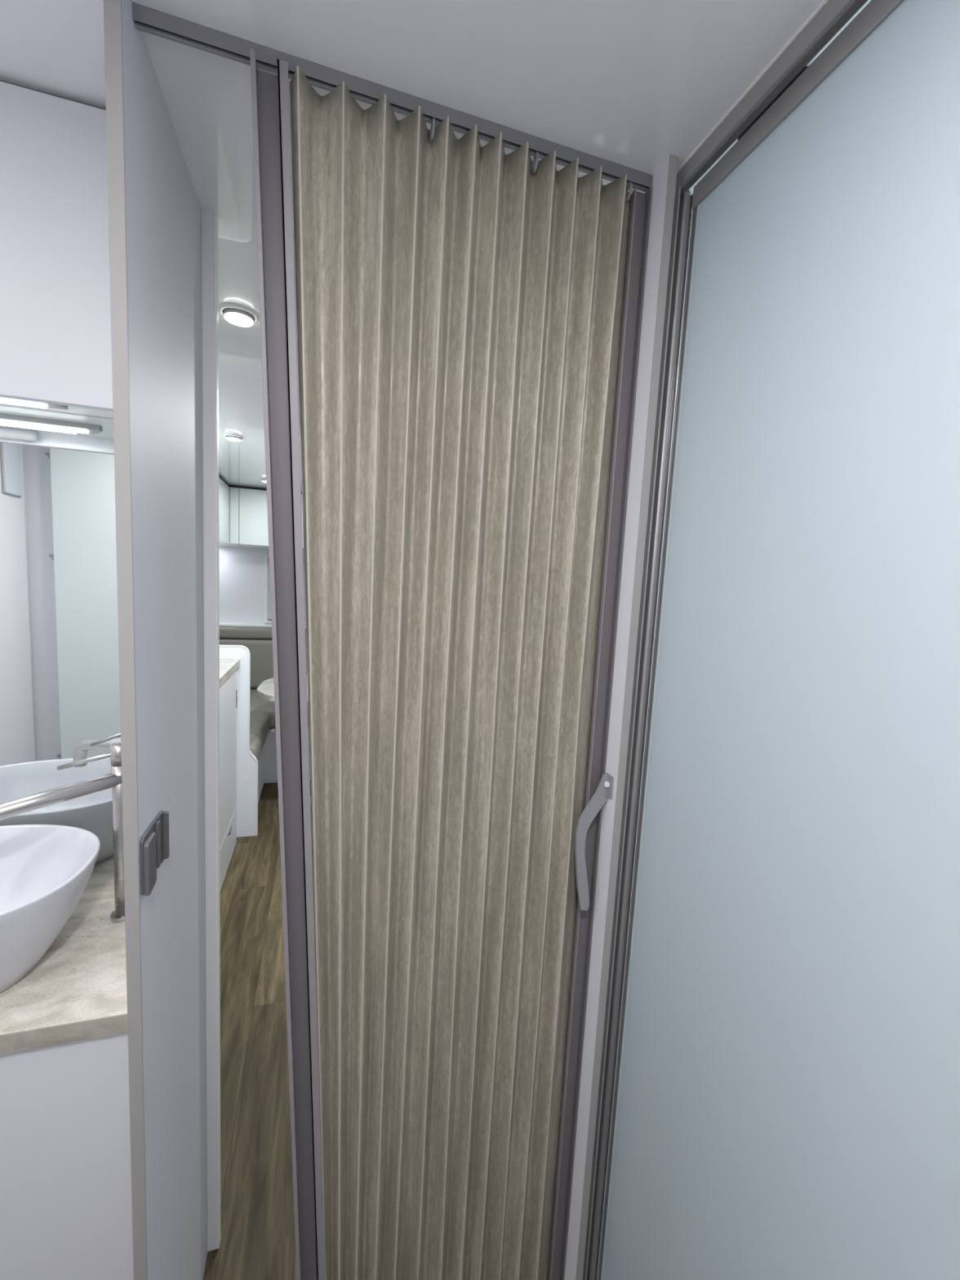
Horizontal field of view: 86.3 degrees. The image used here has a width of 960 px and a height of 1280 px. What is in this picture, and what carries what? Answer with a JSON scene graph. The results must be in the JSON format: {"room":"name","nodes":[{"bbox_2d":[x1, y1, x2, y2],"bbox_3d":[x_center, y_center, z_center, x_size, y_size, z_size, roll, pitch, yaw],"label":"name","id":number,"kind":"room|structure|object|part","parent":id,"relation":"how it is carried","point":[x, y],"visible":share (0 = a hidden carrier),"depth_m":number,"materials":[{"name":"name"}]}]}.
{"room":"camper van bathroom","nodes":[
{"label":"camper van bathroom","id":0,"kind":"room"},
{"bbox_2d":[103,0,207,1279],"bbox_3d":[-0.457,0.293,0.764,0.015,1.950,0.352,1,6,-17],"label":"door","id":1,"kind":"structure","parent":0,"point":[155,211],"depth_m":0.66,"materials":[{"name":"grey laminate"}]},
{"bbox_2d":[139,810,168,895],"bbox_3d":[-0.407,0.263,0.642,0.010,0.072,0.084,1,6,-17],"label":"latch keeper","id":2,"kind":"object","parent":1,"relation":"attached to","point":[154,842],"visible":1,"depth_m":0.62,"materials":[{"name":"grey plastic"}]},
{"bbox_2d":[201,210,221,1251],"bbox_3d":[-0.902,0.264,0.818,0.876,1.950,0.018,1,6,-17],"label":"wall","id":3,"kind":"structure","parent":0,"point":[210,242],"depth_m":0.92,"materials":[{"name":"white laminate"}]},
{"bbox_2d":[0,80,113,419],"bbox_3d":[-0.851,-0.510,0.641,0.841,0.370,0.168,1,6,-17],"label":"upper cabinet","id":4,"kind":"object","parent":3,"relation":"attached to","point":[55,342],"visible":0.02,"depth_m":0.65,"materials":[{"name":"white laminate"}]},
{"bbox_2d":[0,397,68,409],"bbox_3d":[-0.887,-0.348,0.659,0.589,0.012,0.036,1,6,-17],"label":"light bar","id":5,"kind":"object","parent":4,"relation":"attached to","point":[2,400],"visible":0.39,"depth_m":0.73,"materials":[{"name":"white plastic"}]},
{"bbox_2d":[0,397,47,408],"bbox_3d":[-0.891,-0.345,0.661,0.543,0.004,0.018,1,6,-17],"label":"diffuser","id":6,"kind":"object","parent":5,"relation":"attached to","point":[2,400],"depth_m":0.73,"materials":[{"name":"white plastic"}]},
{"bbox_2d":[0,404,120,893],"bbox_3d":[-0.903,0.038,0.780,0.839,0.805,0.003,1,6,-17],"label":"vanity mirror","id":7,"kind":"object","parent":3,"relation":"attached to","point":[60,687],"visible":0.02,"depth_m":0.83,"materials":[{"name":"clear glass"}]},
{"bbox_2d":[202,782,319,1279],"bbox_3d":[-0.638,1.154,2.080,2.255,0.060,4.850,1,6,-17],"label":"floor","id":8,"kind":"structure","parent":0,"point":[258,1238],"depth_m":1.42,"materials":[{"name":"brown wood"}]},
{"bbox_2d":[0,1031,133,1279],"bbox_3d":[-0.900,0.867,0.720,0.837,0.774,0.270,1,6,-17],"label":"vanity cabinet","id":9,"kind":"object","parent":8,"relation":"on","point":[66,1204],"visible":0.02,"depth_m":0.67,"materials":[{"name":"white"}]},
{"bbox_2d":[0,890,128,1054],"bbox_3d":[-0.883,0.469,0.683,0.841,0.026,0.299,1,6,-17],"label":"countertop","id":10,"kind":"structure","parent":9,"relation":"on","point":[77,991],"depth_m":0.69,"materials":[{"name":"stone"}]},
{"bbox_2d":[0,824,100,992],"bbox_3d":[-0.750,0.389,0.695,0.380,0.144,0.292,1,6,-17],"label":"vessel basin","id":11,"kind":"object","parent":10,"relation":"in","point":[46,870],"visible":1,"depth_m":0.80,"materials":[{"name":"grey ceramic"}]},
{"bbox_2d":[0,737,124,923],"bbox_3d":[-0.655,0.307,0.781,0.083,0.298,0.203,9,9,44],"label":"tap","id":12,"kind":"object","parent":10,"relation":"on","point":[14,807],"visible":0.71,"depth_m":0.80,"materials":[{"name":"silver metal"}]},
{"bbox_3d":[-0.638,0.249,0.751,0.024,0.074,0.189,9,8,42],"label":"spout","id":13,"kind":"part","parent":12,"relation":"part of","materials":[{"name":"silver metal"}]},
{"bbox_3d":[-0.623,0.191,0.810,0.088,0.033,0.007,3,6,-3],"label":"lever","id":14,"kind":"part","parent":12,"relation":"part of","materials":[{"name":"silver metal"}]},
{"bbox_2d":[219,670,237,892],"bbox_3d":[-1.298,0.670,1.749,0.638,0.902,1.638,1,6,-17],"label":"kitchen cabinet","id":15,"kind":"object","parent":8,"relation":"on","point":[228,691],"visible":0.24,"depth_m":2.31,"materials":[{"name":"white laminate"}]},
{"bbox_3d":[-1.128,0.976,2.227,0.014,0.190,0.745,1,6,-17],"label":"drawer","id":16,"kind":"part","parent":15,"relation":"part of","materials":[{"name":"white"}]},
{"bbox_2d":[219,658,239,687],"bbox_3d":[-1.283,0.203,1.696,0.661,0.037,1.638,1,6,-17],"label":"countertop","id":17,"kind":"structure","parent":15,"relation":"on","point":[228,667],"depth_m":2.34,"materials":[{"name":"grey stone"}]},
{"bbox_2d":[219,644,257,837],"bbox_3d":[-1.505,0.522,2.540,0.746,1.006,0.022,1,6,-17],"label":"divider panel","id":18,"kind":"object","parent":8,"relation":"on","point":[246,806],"visible":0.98,"depth_m":2.63,"materials":[{"name":"white"}]},
{"bbox_2d":[257,728,310,802],"bbox_3d":[-1.081,0.769,3.544,2.111,0.345,1.578,1,6,-17],"label":"lounge base","id":19,"kind":"object","parent":8,"relation":"on","point":[267,762],"visible":0.15,"depth_m":3.36,"materials":[{"name":"white laminate"}]},
{"bbox_2d":[249,711,270,759],"bbox_3d":[-1.622,0.564,2.915,0.735,0.139,0.745,1,6,-17],"label":"seat cushion","id":20,"kind":"object","parent":19,"relation":"on","point":[260,721],"visible":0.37,"depth_m":2.98,"materials":[{"name":"grey fabric"}]},
{"bbox_3d":[-1.637,0.807,2.917,0.681,0.345,0.700,1,6,-17],"label":"panel","id":21,"kind":"part","parent":19,"relation":"part of","materials":[{"name":"white laminate"}]},
{"bbox_2d":[249,688,308,728],"bbox_3d":[-1.155,0.490,3.801,2.145,0.144,0.665,1,6,-17],"label":"seat cushion","id":22,"kind":"object","parent":19,"relation":"on","point":[256,703],"visible":0.02,"depth_m":3.44,"materials":[{"name":"grey fabric"}]},
{"bbox_2d":[219,638,306,688],"bbox_3d":[-1.241,0.190,4.098,2.145,0.376,0.140,1,6,-17],"label":"cushion","id":23,"kind":"object","parent":22,"relation":"on","point":[260,650],"visible":0.02,"depth_m":3.89,"materials":[{"name":"grey fabric"}]},
{"bbox_2d":[219,626,306,639],"bbox_3d":[-1.233,-0.044,4.088,2.145,0.083,0.110,1,6,-17],"label":"bolster cushion","id":24,"kind":"object","parent":23,"relation":"on","point":[249,633],"visible":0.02,"depth_m":3.87,"materials":[{"name":"grey fabric"}]},
{"bbox_3d":[-1.183,0.728,3.876,2.111,0.345,0.878,1,6,-17],"label":"panel","id":25,"kind":"part","parent":19,"relation":"part of","materials":[{"name":"white laminate"}]},
{"bbox_2d":[257,674,311,804],"bbox_3d":[-0.833,0.629,3.140,0.963,0.735,0.620,1,6,-17],"label":"dining table","id":26,"kind":"object","parent":8,"relation":"on","point":[265,691],"visible":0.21,"depth_m":2.82,"materials":[{"name":"grey stone"}]},
{"bbox_2d":[218,546,306,688],"bbox_3d":[-1.282,-0.126,4.252,2.255,1.950,0.050,1,6,-17],"label":"wall","id":27,"kind":"structure","parent":0,"point":[242,569],"depth_m":4.01,"materials":[{"name":"white laminate"}]},
{"bbox_2d":[218,484,303,551],"bbox_3d":[-1.155,-0.866,3.886,2.155,0.388,0.545,1,6,-17],"label":"locker","id":28,"kind":"object","parent":27,"relation":"attached to","point":[248,512],"visible":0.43,"depth_m":3.48,"materials":[{"name":"white"}]},
{"bbox_3d":[-1.658,-0.838,3.456,0.054,0.372,0.013,1,6,-17],"label":"door","id":29,"kind":"part","parent":28,"relation":"part of","materials":[{"name":"white"}]},
{"bbox_3d":[-1.317,-0.832,3.561,0.654,0.372,0.013,1,6,-17],"label":"door","id":30,"kind":"part","parent":28,"relation":"part of","materials":[{"name":"white"}]},
{"bbox_2d":[219,622,306,628],"bbox_3d":[-1.261,-0.106,4.182,2.155,0.017,0.100,1,6,-17],"label":"trim","id":31,"kind":"structure","parent":27,"relation":"attached to","point":[236,624],"depth_m":3.97,"materials":[{"name":"white plastic"}]},
{"bbox_2d":[264,554,306,623],"bbox_3d":[-1.268,-0.397,4.181,0.914,0.535,0.030,1,6,-17],"label":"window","id":32,"kind":"structure","parent":27,"relation":"in","point":[268,619],"depth_m":4.06,"materials":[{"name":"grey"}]},
{"bbox_2d":[0,0,823,491],"bbox_3d":[-0.534,-0.842,1.865,2.255,0.060,4.850,1,6,-17],"label":"ceiling","id":33,"kind":"structure","parent":0,"point":[634,84],"depth_m":0.58,"materials":[{"name":"white paint"}]},
{"bbox_2d":[223,433,243,441],"bbox_3d":[-1.055,-0.866,2.192,0.076,0.016,0.076,1,6,-17],"label":"recessed light","id":34,"kind":"object","parent":33,"relation":"in","point":[231,437],"visible":1,"depth_m":2.17,"materials":[{"name":"white plastic"}]},
{"bbox_2d":[219,303,257,327],"bbox_3d":[-0.542,-0.727,1.150,0.078,0.016,0.078,1,6,-17],"label":"recessed light","id":35,"kind":"object","parent":33,"relation":"in","point":[239,315],"visible":1,"depth_m":1.13,"materials":[{"name":"white plastic"}]},
{"bbox_2d":[564,153,678,1279],"bbox_3d":[0.199,0.322,0.808,0.012,1.950,0.056,1,6,-17],"label":"wall","id":36,"kind":"structure","parent":0,"point":[664,182],"depth_m":0.76,"materials":[{"name":"white laminate"}]},
{"bbox_2d":[582,0,871,1279],"bbox_3d":[0.380,0.381,0.347,0.065,1.951,1.050,1,6,-17],"label":"door frame","id":37,"kind":"structure","parent":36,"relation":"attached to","point":[830,18],"depth_m":0.75,"materials":[{"name":"grey metal"}]},
{"bbox_2d":[597,0,959,1279],"bbox_3d":[0.391,0.356,0.333,0.017,1.865,0.983,1,6,-17],"label":"shower door","id":38,"kind":"structure","parent":37,"relation":"attached to","point":[786,1100],"depth_m":0.52,"materials":[{"name":"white glass"}]},
{"bbox_3d":[0.440,-0.548,0.237,0.012,0.028,0.983,1,6,-17],"label":"rail","id":39,"kind":"part","parent":38,"relation":"part of","materials":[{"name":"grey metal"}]},
{"bbox_3d":[0.458,-0.582,0.231,0.014,0.006,1.010,1,6,-17],"label":"ceiling trim","id":40,"kind":"part","parent":37,"relation":"part of","materials":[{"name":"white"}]},
{"bbox_2d":[596,213,692,1279],"bbox_3d":[0.510,0.324,0.941,0.660,1.950,0.016,1,6,-17],"label":"wall","id":41,"kind":"structure","parent":0,"point":[691,214],"depth_m":0.83,"materials":[{"name":"white"}]},
{"bbox_2d":[132,1,653,1279],"bbox_3d":[-0.114,0.312,0.739,0.628,1.952,0.035,1,6,-17],"label":"door frame","id":42,"kind":"structure","parent":41,"relation":"attached to","point":[148,20],"depth_m":0.75,"materials":[{"name":"grey metal"}]},
{"bbox_2d":[249,48,632,1279],"bbox_3d":[-0.065,0.316,0.739,0.495,1.926,0.032,1,6,-17],"label":"door","id":43,"kind":"structure","parent":41,"relation":"in","point":[460,302],"depth_m":0.71,"materials":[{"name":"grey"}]},
{"bbox_3d":[-0.247,0.318,0.687,0.106,1.914,0.006,1,6,-17],"label":"leading post","id":44,"kind":"part","parent":43,"relation":"part of","materials":[{"name":"grey metal"}]},
{"bbox_2d":[574,773,613,911],"bbox_3d":[0.172,0.317,0.801,0.052,0.223,0.025,3,6,-3],"label":"handle","id":45,"kind":"object","parent":43,"relation":"attached to","point":[605,788],"visible":1,"depth_m":0.79,"materials":[{"name":"grey plastic"}]},
{"bbox_3d":[0.199,0.225,0.790,0.003,0.035,0.020,1,6,-17],"label":"mounting plate","id":46,"kind":"part","parent":45,"relation":"part of","materials":[{"name":"grey plastic"}]},
{"bbox_3d":[-1.640,0.136,1.648,0.050,1.950,4.750,1,6,-17],"label":"wall","id":47,"kind":"structure","parent":0,"visible":0},
{"bbox_2d":[218,475,229,543],"bbox_3d":[-1.502,-0.690,2.088,0.441,0.390,2.720,1,6,-17],"label":"locker","id":48,"kind":"object","parent":47,"relation":"attached to","point":[224,488],"visible":0.12,"depth_m":3.25,"materials":[{"name":"white laminate"}]}
]}

